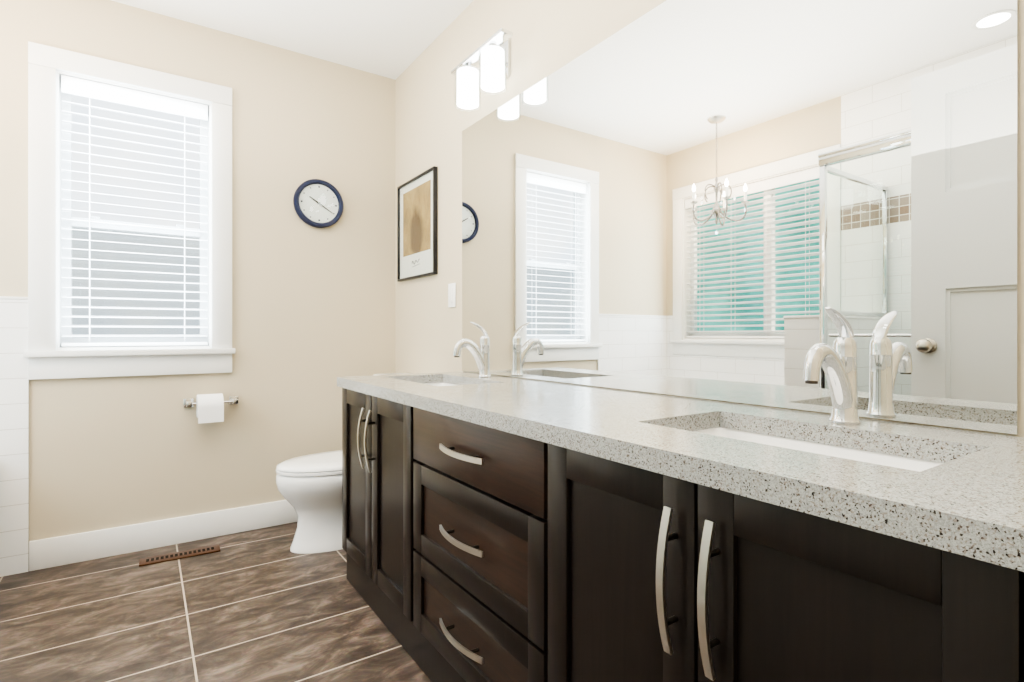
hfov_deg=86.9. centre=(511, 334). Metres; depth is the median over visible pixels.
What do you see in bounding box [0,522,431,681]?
floor
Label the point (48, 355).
window
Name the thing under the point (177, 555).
floor vent
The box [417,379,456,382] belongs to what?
sink
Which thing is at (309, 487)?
toilet
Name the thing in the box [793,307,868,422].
faucet
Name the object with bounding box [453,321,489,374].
faucet
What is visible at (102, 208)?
sky
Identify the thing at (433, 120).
wall
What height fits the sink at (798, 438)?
0.160 m
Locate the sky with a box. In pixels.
[72,95,198,333]
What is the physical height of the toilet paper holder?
0.131 m
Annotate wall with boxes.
[0,0,394,540]
[395,0,1023,436]
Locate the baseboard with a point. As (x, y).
(69, 549)
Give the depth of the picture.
2.91 m
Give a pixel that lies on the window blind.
(108, 93)
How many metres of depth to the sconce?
2.15 m
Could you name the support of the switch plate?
attached to the wall at (433, 120)
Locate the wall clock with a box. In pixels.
[293,179,343,227]
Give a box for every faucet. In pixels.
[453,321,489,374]
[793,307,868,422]
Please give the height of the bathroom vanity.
0.788 m
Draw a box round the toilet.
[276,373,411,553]
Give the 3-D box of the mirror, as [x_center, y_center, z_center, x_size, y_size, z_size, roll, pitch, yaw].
[0.314,-0.389,1.719,0.006,1.117,1.938,0,0,-34]
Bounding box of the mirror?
[462,0,1017,433]
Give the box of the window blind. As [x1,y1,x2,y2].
[61,75,207,346]
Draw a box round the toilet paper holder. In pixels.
[183,393,238,423]
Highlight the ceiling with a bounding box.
[111,0,473,79]
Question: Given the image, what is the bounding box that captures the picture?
[397,166,437,281]
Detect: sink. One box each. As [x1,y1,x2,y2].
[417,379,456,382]
[693,419,936,462]
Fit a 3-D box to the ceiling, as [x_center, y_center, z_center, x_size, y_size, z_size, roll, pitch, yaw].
[-0.808,-1.540,1.216,2.710,0.060,3.440,0,0,-34]
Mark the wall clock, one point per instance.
(317, 203)
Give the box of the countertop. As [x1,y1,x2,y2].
[337,372,1023,554]
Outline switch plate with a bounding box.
[448,283,455,307]
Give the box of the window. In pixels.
[23,41,234,379]
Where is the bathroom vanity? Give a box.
[337,383,1023,681]
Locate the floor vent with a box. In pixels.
[139,544,220,566]
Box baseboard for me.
[29,500,297,570]
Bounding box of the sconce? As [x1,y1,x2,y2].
[451,28,512,110]
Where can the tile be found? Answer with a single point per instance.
(14, 469)
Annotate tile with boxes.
[0,296,28,576]
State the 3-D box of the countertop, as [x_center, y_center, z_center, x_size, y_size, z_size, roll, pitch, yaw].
[0.180,0.192,1.401,0.582,0.037,2.316,0,0,-34]
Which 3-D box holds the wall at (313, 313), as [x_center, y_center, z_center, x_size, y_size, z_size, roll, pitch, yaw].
[-1.736,-0.255,2.581,2.710,2.510,0.140,0,0,-34]

